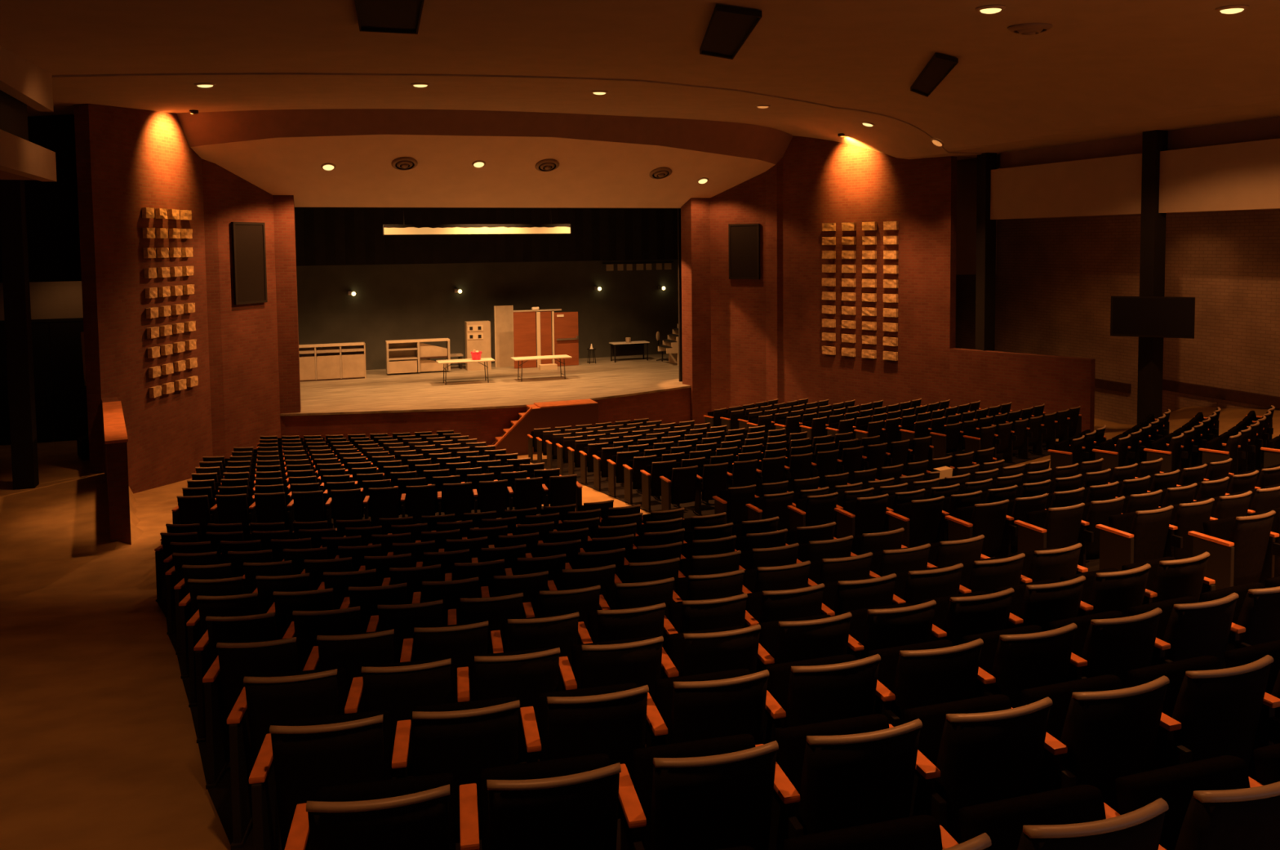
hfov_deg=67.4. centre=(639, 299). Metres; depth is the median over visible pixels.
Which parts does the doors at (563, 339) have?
panel, head rail, wide post, panel, narrow post, door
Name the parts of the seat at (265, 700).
armrest, panel, rail, backrest, seat, armrest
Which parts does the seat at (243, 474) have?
rail, backrest, seat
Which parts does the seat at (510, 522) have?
rail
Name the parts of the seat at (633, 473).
armrest, panel, seat, backrest, rail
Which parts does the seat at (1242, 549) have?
armrest, panel, seat, backrest, rail, armrest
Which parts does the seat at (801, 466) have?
seat, backrest, rail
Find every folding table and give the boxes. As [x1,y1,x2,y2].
[435,357,494,385]
[511,354,572,381]
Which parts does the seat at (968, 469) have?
seat, backrest, rail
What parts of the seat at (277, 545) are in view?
rail, seat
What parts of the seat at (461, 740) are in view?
rail, seat, armrest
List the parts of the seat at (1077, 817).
backrest, rail, armrest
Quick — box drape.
[294,207,677,266]
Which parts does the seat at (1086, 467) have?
seat, backrest, rail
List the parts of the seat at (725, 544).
seat, backrest, rail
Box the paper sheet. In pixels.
[933,466,952,479]
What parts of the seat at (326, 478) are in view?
rail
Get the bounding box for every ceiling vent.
[391,156,417,170]
[535,159,559,171]
[648,167,671,178]
[1007,22,1053,35]
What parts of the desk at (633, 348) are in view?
modesty panel, leg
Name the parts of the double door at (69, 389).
door, frame, handle, handle, door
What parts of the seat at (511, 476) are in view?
rail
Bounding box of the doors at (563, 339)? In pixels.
[512,308,578,368]
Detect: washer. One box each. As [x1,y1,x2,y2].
[189,109,198,114]
[837,133,844,136]
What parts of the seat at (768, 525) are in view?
seat, backrest, rail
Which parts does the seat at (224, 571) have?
armrest, panel, rail, backrest, seat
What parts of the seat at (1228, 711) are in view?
seat, backrest, rail, armrest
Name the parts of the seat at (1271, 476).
seat, backrest, rail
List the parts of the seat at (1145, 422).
seat, backrest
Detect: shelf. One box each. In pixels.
[298,350,314,354]
[315,348,339,353]
[341,347,364,351]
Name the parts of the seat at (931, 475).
seat, backrest, rail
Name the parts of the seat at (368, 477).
rail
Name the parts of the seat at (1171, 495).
seat, backrest, rail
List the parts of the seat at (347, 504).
rail, seat, armrest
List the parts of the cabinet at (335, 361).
panel, panel, panel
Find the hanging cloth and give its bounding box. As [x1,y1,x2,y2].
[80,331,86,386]
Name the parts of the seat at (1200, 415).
seat, panel, backrest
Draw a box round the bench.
[426,353,462,368]
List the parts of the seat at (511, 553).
seat, rail, armrest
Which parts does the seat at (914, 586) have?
seat, backrest, rail, armrest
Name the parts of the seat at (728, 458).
seat, backrest, rail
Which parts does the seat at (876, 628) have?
seat, backrest, rail, armrest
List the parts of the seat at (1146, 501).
seat, backrest, rail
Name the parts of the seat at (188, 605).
armrest, panel, rail, backrest, seat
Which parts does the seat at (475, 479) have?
rail, backrest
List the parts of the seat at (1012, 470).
seat, backrest, rail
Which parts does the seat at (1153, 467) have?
seat, backrest, rail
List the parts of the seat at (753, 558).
seat, backrest, rail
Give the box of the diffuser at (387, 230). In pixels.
[383,226,570,234]
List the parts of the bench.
leg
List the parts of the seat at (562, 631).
seat, rail, armrest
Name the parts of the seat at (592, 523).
seat, rail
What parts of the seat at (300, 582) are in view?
rail, seat, armrest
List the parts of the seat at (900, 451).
seat, backrest, rail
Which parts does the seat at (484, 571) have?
seat, rail, armrest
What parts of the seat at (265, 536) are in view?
rail, seat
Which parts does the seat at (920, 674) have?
seat, backrest, rail, armrest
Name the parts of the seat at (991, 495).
seat, backrest, rail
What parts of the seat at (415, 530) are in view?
rail, backrest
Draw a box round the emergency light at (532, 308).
[531,306,539,310]
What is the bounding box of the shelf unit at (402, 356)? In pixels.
[385,337,450,373]
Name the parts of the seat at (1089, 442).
seat, backrest, rail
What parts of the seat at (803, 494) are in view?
seat, backrest, rail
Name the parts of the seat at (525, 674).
seat, rail, armrest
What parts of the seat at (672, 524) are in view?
seat, backrest, rail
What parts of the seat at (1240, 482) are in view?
seat, backrest, rail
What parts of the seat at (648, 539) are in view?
seat, backrest, rail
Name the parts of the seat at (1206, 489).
seat, backrest, rail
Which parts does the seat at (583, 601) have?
seat, rail, armrest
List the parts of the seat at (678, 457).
seat, backrest, rail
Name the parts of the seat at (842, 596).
seat, backrest, rail, armrest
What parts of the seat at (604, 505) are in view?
seat, rail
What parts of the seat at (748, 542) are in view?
seat, backrest, rail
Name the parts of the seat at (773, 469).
seat, backrest, rail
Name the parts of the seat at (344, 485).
rail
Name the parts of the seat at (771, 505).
armrest, panel, seat, backrest, rail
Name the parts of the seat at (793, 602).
seat, backrest, rail, armrest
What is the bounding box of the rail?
[602,261,673,271]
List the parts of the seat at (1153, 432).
seat, backrest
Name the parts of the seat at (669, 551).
seat, backrest, rail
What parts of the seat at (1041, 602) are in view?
seat, backrest, rail, armrest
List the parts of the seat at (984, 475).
seat, rail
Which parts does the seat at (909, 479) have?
seat, backrest, rail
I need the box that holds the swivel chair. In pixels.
[654,331,668,361]
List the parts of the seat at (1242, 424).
seat, backrest, rail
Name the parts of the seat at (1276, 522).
seat, backrest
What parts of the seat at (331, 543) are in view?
rail, backrest, seat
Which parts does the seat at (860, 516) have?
armrest, panel, seat, backrest, rail, armrest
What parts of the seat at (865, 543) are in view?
seat, rail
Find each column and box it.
[0,179,39,489]
[975,152,996,351]
[1137,129,1168,423]
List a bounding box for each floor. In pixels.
[0,406,1279,849]
[156,597,646,849]
[248,505,543,533]
[280,353,690,416]
[529,440,1058,519]
[991,552,1099,572]
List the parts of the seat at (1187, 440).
seat, backrest, rail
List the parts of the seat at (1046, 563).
seat, backrest, rail, armrest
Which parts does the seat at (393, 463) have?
rail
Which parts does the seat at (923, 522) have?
armrest, panel, seat, backrest, rail, armrest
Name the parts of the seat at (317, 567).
rail, backrest, seat, armrest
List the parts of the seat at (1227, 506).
seat, backrest, rail, armrest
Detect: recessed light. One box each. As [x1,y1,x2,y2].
[194,83,215,87]
[320,163,335,170]
[410,83,430,87]
[471,160,485,167]
[591,90,608,94]
[697,177,708,183]
[755,104,770,108]
[861,121,875,126]
[930,137,944,146]
[975,4,1005,13]
[1215,4,1248,13]
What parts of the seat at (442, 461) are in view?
rail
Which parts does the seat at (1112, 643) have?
seat, backrest, rail, armrest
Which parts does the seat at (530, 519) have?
seat, rail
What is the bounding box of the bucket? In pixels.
[471,349,481,359]
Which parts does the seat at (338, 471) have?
rail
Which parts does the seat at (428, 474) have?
rail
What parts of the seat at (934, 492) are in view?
seat, backrest, rail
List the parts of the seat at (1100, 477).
seat, backrest, rail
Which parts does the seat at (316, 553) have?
rail, seat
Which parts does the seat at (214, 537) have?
rail, seat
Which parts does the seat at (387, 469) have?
rail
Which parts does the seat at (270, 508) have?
rail, backrest, seat, armrest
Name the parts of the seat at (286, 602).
rail, seat, armrest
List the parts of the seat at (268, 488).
rail, backrest, seat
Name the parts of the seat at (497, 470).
rail, backrest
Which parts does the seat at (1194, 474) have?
seat, backrest, rail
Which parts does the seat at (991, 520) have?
armrest, panel, seat, backrest, rail, armrest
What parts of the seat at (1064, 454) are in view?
armrest, panel, seat, backrest, rail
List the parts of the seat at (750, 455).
seat, backrest, rail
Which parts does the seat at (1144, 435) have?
seat, backrest, rail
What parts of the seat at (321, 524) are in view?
rail, seat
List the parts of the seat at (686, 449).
seat, backrest, rail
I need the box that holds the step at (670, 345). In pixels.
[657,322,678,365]
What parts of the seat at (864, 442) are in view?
seat, rail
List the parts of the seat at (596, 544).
seat, rail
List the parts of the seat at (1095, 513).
seat, backrest, rail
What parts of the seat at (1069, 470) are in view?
seat, rail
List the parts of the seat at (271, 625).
armrest, panel, rail, backrest, seat, armrest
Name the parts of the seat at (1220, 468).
seat, backrest, rail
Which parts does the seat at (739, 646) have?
seat, backrest, rail, armrest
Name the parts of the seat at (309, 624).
rail, seat, armrest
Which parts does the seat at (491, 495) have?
seat, rail, armrest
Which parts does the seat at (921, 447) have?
seat, rail, panel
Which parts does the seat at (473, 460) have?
rail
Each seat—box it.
[154,532,207,601]
[160,523,208,544]
[163,541,222,617]
[164,551,227,634]
[171,494,218,525]
[173,562,244,654]
[177,486,218,504]
[178,576,257,678]
[182,479,221,496]
[186,472,223,486]
[186,592,275,707]
[193,612,294,742]
[202,636,319,789]
[205,530,252,552]
[207,522,251,533]
[215,493,257,524]
[217,485,254,503]
[220,539,269,563]
[221,478,255,494]
[222,471,255,487]
[226,667,363,849]
[227,549,284,576]
[243,560,305,591]
[248,710,411,849]
[249,521,293,540]
[252,529,297,549]
[253,492,294,532]
[254,476,290,524]
[254,484,292,524]
[255,471,288,485]
[255,573,324,609]
[271,537,322,561]
[273,587,350,636]
[283,546,339,573]
[284,772,479,849]
[287,469,320,484]
[288,475,324,492]
[290,482,327,520]
[292,490,331,523]
[292,605,378,669]
[293,520,337,538]
[298,528,346,547]
[303,556,365,588]
[316,629,413,711]
[320,468,352,488]
[320,535,372,559]
[323,474,357,500]
[323,568,390,607]
[326,480,363,519]
[330,488,369,528]
[335,518,373,537]
[337,543,393,570]
[345,525,391,545]
[348,582,421,631]
[351,466,384,480]
[356,472,391,488]
[361,657,470,777]
[362,479,397,516]
[364,552,422,586]
[368,486,405,525]
[371,532,421,555]
[377,459,403,473]
[377,599,456,661]
[378,515,420,534]
[383,465,409,481]
[389,564,452,603]
[390,471,417,487]
[391,522,435,542]
[392,540,444,567]
[397,477,431,514]
[406,484,441,524]
[407,458,431,471]
[412,696,541,843]
[413,620,503,702]
[414,463,440,477]
[421,513,461,531]
[421,528,466,551]
[421,577,489,625]
[422,468,449,484]
[422,548,478,581]
[431,475,464,511]
[435,520,478,539]
[436,456,460,469]
[442,481,477,520]
[444,461,470,475]
[444,536,494,562]
[452,559,513,597]
[454,466,484,483]
[457,592,534,653]
[462,510,500,528]
[465,454,488,467]
[465,472,498,518]
[467,524,512,547]
[470,647,577,762]
[475,459,500,473]
[477,479,513,517]
[478,544,532,575]
[479,516,517,535]
[480,753,646,849]
[486,464,515,509]
[489,570,557,617]
[495,532,543,557]
[498,470,529,506]
[501,506,538,524]
[502,612,592,691]
[504,457,530,471]
[511,476,548,514]
[512,553,572,591]
[513,520,556,542]
[516,462,549,506]
[521,512,562,530]
[530,467,561,504]
[532,539,584,568]
[533,585,610,644]
[537,682,667,818]
[540,503,576,522]
[544,527,591,551]
[546,474,582,511]
[555,564,622,609]
[558,516,599,538]
[562,508,602,526]
[571,547,628,585]
[571,635,679,743]
[577,499,613,518]
[585,533,636,560]
[586,602,677,654]
[591,522,638,546]
[600,512,644,533]
[601,504,643,523]
[605,577,682,619]
[606,450,641,497]
[618,557,685,592]
[622,454,661,504]
[627,541,685,571]
[632,733,803,849]
[635,528,686,554]
[636,517,682,535]
[638,447,666,457]
[640,459,681,511]
[642,507,684,524]
[654,668,786,744]
[656,452,684,462]
[659,465,703,515]
[665,444,691,454]
[666,623,774,676]
[667,592,759,632]
[675,457,710,504]
[675,568,751,600]
[680,550,745,577]
[681,511,726,530]
[681,534,737,558]
[684,448,711,459]
[684,522,733,542]
[691,442,716,451]
[697,462,733,500]
[704,453,733,464]
[711,446,737,456]
[712,484,759,524]
[717,845,754,849]
[727,458,763,487]
[731,516,778,537]
[732,450,761,463]
[734,528,788,551]
[736,443,763,455]
[739,542,802,569]
[742,560,817,592]
[746,490,795,530]
[746,582,835,622]
[755,480,789,497]
[756,455,791,485]
[757,612,863,664]
[759,448,786,460]
[761,440,786,453]
[764,653,899,728]
[773,713,946,835]
[783,814,991,849]
[784,452,817,482]
[785,444,811,457]
[786,475,820,493]
[786,492,843,537]
[786,521,836,544]
[792,486,829,503]
[796,535,856,562]
[808,551,880,584]
[810,441,835,454]
[811,448,844,477]
[817,471,849,488]
[818,573,905,617]
[827,482,862,493]
[834,438,857,451]
[834,493,893,538]
[836,487,874,510]
[837,445,868,473]
[841,600,946,658]
[847,467,878,484]
[851,527,907,555]
[857,435,879,447]
[861,477,894,489]
[862,442,892,470]
[867,638,995,724]
[870,542,937,576]
[872,482,907,496]
[875,463,905,479]
[884,563,971,605]
[885,439,914,466]
[885,495,949,547]
[886,488,925,513]
[893,472,924,485]
[902,459,931,475]
[902,693,1075,844]
[906,477,940,491]
[908,435,933,462]
[918,534,989,568]
[920,587,1023,645]
[923,471,939,480]
[923,483,959,499]
[926,455,954,471]
[938,473,970,486]
[942,490,982,540]
[944,499,1017,558]
[946,552,1031,594]
[950,451,976,469]
[951,463,979,475]
[958,478,992,493]
[958,784,1168,849]
[962,622,1087,707]
[968,468,999,481]
[972,447,996,464]
[977,459,1004,471]
[980,484,1017,553]
[991,473,1022,488]
[993,575,1093,631]
[996,463,1025,478]
[1005,542,1088,582]
[1006,493,1048,552]
[1013,502,1093,567]
[1015,479,1050,497]
[1021,467,1052,484]
[1021,674,1191,813]
[1023,458,1050,473]
[1035,487,1088,562]
[1047,435,1088,468]
[1048,473,1082,493]
[1048,607,1172,688]
[1049,462,1078,479]
[1060,563,1157,617]
[1066,430,1099,462]
[1066,457,1103,475]
[1069,496,1124,559]
[1070,480,1119,502]
[1071,468,1111,488]
[1078,424,1106,460]
[1092,434,1134,470]
[1095,505,1182,571]
[1097,462,1137,483]
[1102,475,1151,497]
[1106,488,1162,513]
[1111,428,1146,464]
[1115,755,1279,849]
[1121,457,1164,477]
[1121,551,1215,602]
[1122,423,1153,462]
[1128,592,1251,668]
[1128,654,1279,781]
[1131,418,1162,448]
[1133,469,1181,491]
[1139,413,1168,435]
[1142,483,1197,506]
[1143,432,1188,471]
[1151,497,1217,559]
[1160,463,1208,485]
[1163,426,1198,468]
[1173,422,1206,466]
[1175,476,1229,500]
[1182,417,1213,464]
[1187,457,1234,479]
[1187,510,1279,590]
[1189,412,1218,448]
[1190,490,1255,519]
[1194,407,1221,438]
[1199,431,1245,475]
[1200,582,1279,645]
[1207,470,1261,493]
[1217,426,1254,473]
[1224,639,1279,743]
[1226,485,1279,511]
[1227,420,1262,471]
[1235,415,1268,469]
[1235,466,1279,487]
[1242,409,1273,462]
[1245,404,1275,448]
[1246,507,1279,577]
[1253,742,1279,785]
[1260,435,1279,467]
[1260,483,1279,488]
[1262,463,1279,468]
[1264,576,1279,587]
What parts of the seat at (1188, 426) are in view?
seat, backrest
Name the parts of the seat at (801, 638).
seat, backrest, rail, armrest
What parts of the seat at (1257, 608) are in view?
seat, backrest, rail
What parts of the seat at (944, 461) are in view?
seat, rail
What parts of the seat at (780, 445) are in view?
seat, backrest, rail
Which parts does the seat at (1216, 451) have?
armrest, seat, panel, backrest, rail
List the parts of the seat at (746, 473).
seat, backrest, rail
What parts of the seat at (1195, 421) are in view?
seat, backrest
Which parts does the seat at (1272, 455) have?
armrest, panel, seat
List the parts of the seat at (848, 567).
seat, backrest, rail, armrest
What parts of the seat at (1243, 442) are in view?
seat, backrest, rail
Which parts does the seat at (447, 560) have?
rail, seat, armrest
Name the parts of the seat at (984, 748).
seat, backrest, rail, armrest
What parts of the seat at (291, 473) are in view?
rail, backrest, seat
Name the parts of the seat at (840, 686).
seat, backrest, rail, armrest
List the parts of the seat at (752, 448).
seat, backrest, rail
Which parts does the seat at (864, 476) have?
seat, rail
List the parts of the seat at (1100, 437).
seat, backrest, rail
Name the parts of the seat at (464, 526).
rail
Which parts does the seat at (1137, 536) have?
armrest, panel, seat, backrest, rail, armrest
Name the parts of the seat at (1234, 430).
seat, backrest, rail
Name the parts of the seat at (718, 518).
seat, backrest, rail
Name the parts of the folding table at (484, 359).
leg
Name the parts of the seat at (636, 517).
seat, rail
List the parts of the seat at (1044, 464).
seat, rail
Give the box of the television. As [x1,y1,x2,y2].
[1110,296,1195,338]
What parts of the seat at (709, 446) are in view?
backrest, rail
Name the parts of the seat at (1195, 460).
seat, backrest, rail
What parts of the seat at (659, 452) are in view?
seat, backrest, rail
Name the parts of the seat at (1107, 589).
seat, backrest, rail, armrest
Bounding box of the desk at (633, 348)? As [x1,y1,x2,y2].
[608,340,649,362]
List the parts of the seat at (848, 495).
seat, rail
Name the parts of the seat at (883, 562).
seat, backrest, rail, armrest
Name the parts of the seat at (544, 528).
seat, rail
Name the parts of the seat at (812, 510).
armrest, panel, seat, backrest, rail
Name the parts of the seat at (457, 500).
rail, seat, armrest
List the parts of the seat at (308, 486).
rail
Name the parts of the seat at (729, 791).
backrest, rail, armrest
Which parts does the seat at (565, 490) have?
seat, rail, backrest, panel, armrest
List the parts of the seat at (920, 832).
armrest, rail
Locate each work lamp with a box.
[347,290,355,295]
[453,288,462,293]
[593,286,601,290]
[657,285,665,289]
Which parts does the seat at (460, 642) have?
rail, seat, armrest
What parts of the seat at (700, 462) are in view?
seat, backrest, rail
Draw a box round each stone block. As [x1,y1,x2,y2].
[142,207,154,217]
[142,227,155,238]
[143,247,155,257]
[144,267,157,278]
[145,287,157,297]
[146,306,158,318]
[146,326,159,338]
[147,346,160,358]
[148,365,161,377]
[149,385,161,397]
[155,208,168,218]
[155,227,168,238]
[156,247,168,257]
[157,266,170,277]
[158,286,170,297]
[159,305,171,316]
[160,324,172,336]
[160,343,173,355]
[161,363,173,374]
[162,382,174,394]
[168,208,180,219]
[168,227,180,238]
[169,247,181,257]
[170,266,182,276]
[171,284,182,295]
[171,303,183,315]
[172,322,184,333]
[173,341,185,352]
[173,360,186,371]
[174,378,186,390]
[180,209,191,219]
[181,228,192,238]
[182,247,193,257]
[182,266,193,275]
[182,284,194,294]
[183,302,195,312]
[184,320,195,331]
[185,339,196,350]
[186,357,197,368]
[186,375,198,386]
[822,222,835,231]
[822,236,835,244]
[822,250,835,258]
[822,264,835,272]
[822,278,835,286]
[822,291,835,299]
[822,305,835,313]
[822,318,835,327]
[822,332,835,341]
[822,346,835,355]
[841,222,856,231]
[841,236,856,244]
[841,250,855,258]
[841,264,855,272]
[841,278,855,287]
[841,292,855,301]
[841,306,855,315]
[841,320,855,328]
[841,333,855,342]
[841,347,855,356]
[862,222,876,230]
[862,235,876,244]
[862,250,876,258]
[862,264,876,273]
[862,279,876,287]
[862,293,876,302]
[862,306,876,315]
[862,320,876,330]
[862,335,876,344]
[862,349,876,358]
[882,293,897,302]
[882,322,897,331]
[882,336,897,346]
[883,221,898,230]
[883,235,898,244]
[883,250,898,258]
[883,265,897,273]
[883,279,897,288]
[883,307,897,317]
[883,351,897,360]
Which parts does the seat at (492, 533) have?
rail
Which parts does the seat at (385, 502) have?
rail, seat, armrest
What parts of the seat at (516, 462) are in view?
rail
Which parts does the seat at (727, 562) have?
seat, backrest, rail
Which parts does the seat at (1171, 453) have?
armrest, seat, panel, backrest, rail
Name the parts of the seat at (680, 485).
armrest, panel, seat, backrest, rail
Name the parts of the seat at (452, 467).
rail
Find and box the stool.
[586,348,595,364]
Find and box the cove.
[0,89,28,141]
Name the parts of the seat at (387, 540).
rail, backrest, seat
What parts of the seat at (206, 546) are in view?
armrest, panel, rail, backrest, seat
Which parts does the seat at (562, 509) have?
seat, rail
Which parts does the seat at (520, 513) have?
rail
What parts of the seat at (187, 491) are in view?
rail, backrest, seat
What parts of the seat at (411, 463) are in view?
rail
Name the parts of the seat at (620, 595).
seat, backrest, rail, armrest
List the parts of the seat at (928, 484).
seat, rail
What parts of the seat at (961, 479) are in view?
seat, rail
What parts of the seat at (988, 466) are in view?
seat, rail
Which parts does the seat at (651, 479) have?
armrest, panel, seat, backrest, rail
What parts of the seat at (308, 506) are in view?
rail, seat, armrest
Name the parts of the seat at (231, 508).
rail, seat, armrest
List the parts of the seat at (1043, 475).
seat, backrest, rail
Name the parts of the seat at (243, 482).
rail, backrest, seat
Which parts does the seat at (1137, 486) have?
seat, backrest, rail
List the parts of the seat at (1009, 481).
seat, rail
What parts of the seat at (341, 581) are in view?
rail, seat, armrest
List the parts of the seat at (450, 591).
rail, seat, armrest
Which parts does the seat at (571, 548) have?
seat, rail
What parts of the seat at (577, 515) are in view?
seat, rail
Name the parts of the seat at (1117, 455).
armrest, panel, seat, backrest, rail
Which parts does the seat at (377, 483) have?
rail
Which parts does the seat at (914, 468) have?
seat, rail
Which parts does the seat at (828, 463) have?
seat, backrest, rail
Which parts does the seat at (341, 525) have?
rail, seat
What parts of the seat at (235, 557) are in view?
rail, seat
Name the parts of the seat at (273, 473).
rail, backrest, seat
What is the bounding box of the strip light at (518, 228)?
[382,207,570,235]
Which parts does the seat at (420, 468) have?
rail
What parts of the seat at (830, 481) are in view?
seat, backrest, rail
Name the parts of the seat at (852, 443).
seat, rail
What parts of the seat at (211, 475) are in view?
rail, backrest, seat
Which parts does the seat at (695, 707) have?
backrest, rail, armrest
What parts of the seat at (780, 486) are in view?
seat, backrest, rail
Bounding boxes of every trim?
[102,400,128,444]
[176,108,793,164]
[1094,377,1131,392]
[1162,378,1279,408]
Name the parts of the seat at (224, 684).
armrest, panel, rail, backrest, seat, armrest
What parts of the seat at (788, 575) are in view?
seat, backrest, rail, armrest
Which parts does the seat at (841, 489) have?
seat, backrest, rail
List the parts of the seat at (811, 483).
seat, backrest, rail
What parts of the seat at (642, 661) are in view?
seat, rail, armrest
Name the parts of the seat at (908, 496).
seat, rail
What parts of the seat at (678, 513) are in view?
seat, backrest, rail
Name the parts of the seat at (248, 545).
rail, seat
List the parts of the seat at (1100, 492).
seat, backrest, rail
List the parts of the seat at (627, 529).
seat, backrest, rail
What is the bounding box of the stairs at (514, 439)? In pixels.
[487,399,598,455]
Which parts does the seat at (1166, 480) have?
seat, backrest, rail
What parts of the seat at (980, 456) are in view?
seat, rail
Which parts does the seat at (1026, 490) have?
seat, rail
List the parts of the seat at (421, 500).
rail, seat, armrest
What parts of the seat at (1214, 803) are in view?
backrest, rail, armrest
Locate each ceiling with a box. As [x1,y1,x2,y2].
[0,0,1279,153]
[0,169,36,180]
[26,72,999,159]
[190,134,775,208]
[1025,208,1279,218]
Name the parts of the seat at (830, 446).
seat, rail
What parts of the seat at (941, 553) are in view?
seat, backrest, rail, armrest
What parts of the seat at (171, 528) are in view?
rail, backrest, seat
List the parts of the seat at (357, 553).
rail, backrest, seat, armrest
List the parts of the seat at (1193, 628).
seat, backrest, rail, armrest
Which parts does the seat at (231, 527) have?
rail, backrest, seat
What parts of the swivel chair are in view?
backrest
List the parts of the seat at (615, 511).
seat, backrest, rail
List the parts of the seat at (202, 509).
armrest, panel, rail, backrest, seat, armrest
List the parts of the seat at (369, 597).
rail, seat, armrest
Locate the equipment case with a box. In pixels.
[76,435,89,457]
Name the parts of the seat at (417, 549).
rail, seat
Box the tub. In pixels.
[625,337,631,342]
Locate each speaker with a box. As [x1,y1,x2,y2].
[231,222,267,304]
[728,223,759,279]
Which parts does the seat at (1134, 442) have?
seat, backrest, rail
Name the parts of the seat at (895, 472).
seat, rail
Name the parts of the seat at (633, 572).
seat, backrest, rail, armrest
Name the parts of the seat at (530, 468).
rail, backrest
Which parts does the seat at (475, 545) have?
rail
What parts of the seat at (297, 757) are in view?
armrest, panel, rail, backrest, seat, armrest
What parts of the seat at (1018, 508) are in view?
seat, rail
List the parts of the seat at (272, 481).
rail, backrest, seat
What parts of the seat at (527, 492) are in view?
seat, rail, armrest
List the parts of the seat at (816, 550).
seat, backrest, rail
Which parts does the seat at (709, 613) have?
seat, backrest, rail, armrest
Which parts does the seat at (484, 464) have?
rail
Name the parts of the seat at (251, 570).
rail, seat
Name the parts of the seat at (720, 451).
seat, backrest, rail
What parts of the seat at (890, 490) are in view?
seat, backrest, rail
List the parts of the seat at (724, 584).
seat, backrest, rail, armrest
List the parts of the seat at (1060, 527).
armrest, panel, seat, backrest, rail, armrest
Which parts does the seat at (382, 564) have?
rail, seat, armrest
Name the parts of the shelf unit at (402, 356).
panel, shelf, shelf, slanted panel, slanted panel, rail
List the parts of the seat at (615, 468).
armrest, panel, seat, backrest, rail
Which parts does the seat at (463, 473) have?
rail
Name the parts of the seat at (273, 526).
rail, backrest, seat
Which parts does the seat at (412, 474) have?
rail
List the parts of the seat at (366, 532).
rail, backrest, seat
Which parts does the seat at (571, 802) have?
rail, backrest, armrest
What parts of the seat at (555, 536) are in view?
seat, rail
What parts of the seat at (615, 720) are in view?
seat, rail, armrest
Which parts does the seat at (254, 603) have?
armrest, panel, rail, backrest, seat, armrest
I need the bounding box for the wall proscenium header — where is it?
[294,206,655,208]
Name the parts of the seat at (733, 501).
armrest, panel, seat, backrest, rail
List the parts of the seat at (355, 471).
rail, backrest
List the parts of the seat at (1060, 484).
seat, rail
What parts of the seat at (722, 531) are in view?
seat, backrest, rail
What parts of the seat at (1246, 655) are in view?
seat, backrest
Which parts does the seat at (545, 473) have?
rail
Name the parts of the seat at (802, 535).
seat, backrest, rail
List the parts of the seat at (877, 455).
seat, backrest, rail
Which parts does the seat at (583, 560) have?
seat, rail, armrest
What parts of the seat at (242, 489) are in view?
rail, backrest, seat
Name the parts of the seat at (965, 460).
seat, rail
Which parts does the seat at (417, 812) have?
armrest, panel, rail, backrest, armrest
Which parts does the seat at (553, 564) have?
seat, rail, armrest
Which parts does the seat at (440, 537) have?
rail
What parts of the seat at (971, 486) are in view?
seat, rail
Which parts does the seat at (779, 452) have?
seat, backrest, rail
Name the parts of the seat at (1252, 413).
seat, panel, backrest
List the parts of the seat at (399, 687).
rail, seat, armrest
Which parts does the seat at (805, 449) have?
seat, backrest, rail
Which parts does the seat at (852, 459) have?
seat, backrest, rail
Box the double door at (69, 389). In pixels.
[0,317,88,444]
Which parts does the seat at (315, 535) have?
rail, seat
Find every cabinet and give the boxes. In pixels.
[298,342,366,381]
[464,320,491,370]
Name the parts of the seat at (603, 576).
seat, rail, armrest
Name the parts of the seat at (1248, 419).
seat, backrest, rail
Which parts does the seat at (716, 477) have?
seat, backrest, rail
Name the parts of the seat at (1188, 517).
seat, backrest, rail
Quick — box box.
[538,363,557,370]
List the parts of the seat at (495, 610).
seat, rail, armrest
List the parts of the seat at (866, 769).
seat, backrest, rail, armrest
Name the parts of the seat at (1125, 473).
seat, backrest, rail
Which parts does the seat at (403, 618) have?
rail, seat, armrest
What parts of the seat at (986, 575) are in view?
seat, backrest, rail, armrest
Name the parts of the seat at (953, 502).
seat, rail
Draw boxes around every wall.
[0,45,57,181]
[0,114,81,282]
[0,280,83,444]
[73,103,213,493]
[101,396,131,544]
[201,158,280,458]
[272,195,301,441]
[284,387,689,445]
[296,259,678,369]
[677,208,682,382]
[680,197,711,424]
[710,157,783,411]
[782,135,956,407]
[949,347,1095,432]
[955,153,1279,424]
[955,155,997,275]
[990,137,1279,219]
[1000,115,1279,168]
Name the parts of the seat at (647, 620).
seat, backrest, rail, armrest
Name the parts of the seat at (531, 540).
seat, rail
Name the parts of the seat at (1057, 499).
seat, backrest, rail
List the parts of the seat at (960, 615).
seat, backrest, rail, armrest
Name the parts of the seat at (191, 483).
rail, backrest, seat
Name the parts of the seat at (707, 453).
seat, backrest, rail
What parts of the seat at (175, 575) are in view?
armrest, panel, rail, backrest, seat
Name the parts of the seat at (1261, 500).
seat, backrest, rail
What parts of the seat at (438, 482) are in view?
rail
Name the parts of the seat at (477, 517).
rail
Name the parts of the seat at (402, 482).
rail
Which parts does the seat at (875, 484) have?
seat, backrest, rail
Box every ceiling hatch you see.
[354,0,424,34]
[699,4,761,59]
[910,52,958,97]
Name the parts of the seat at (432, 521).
rail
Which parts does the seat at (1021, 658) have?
seat, backrest, rail, armrest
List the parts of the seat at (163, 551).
armrest, panel, rail, backrest, seat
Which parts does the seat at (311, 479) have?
rail, backrest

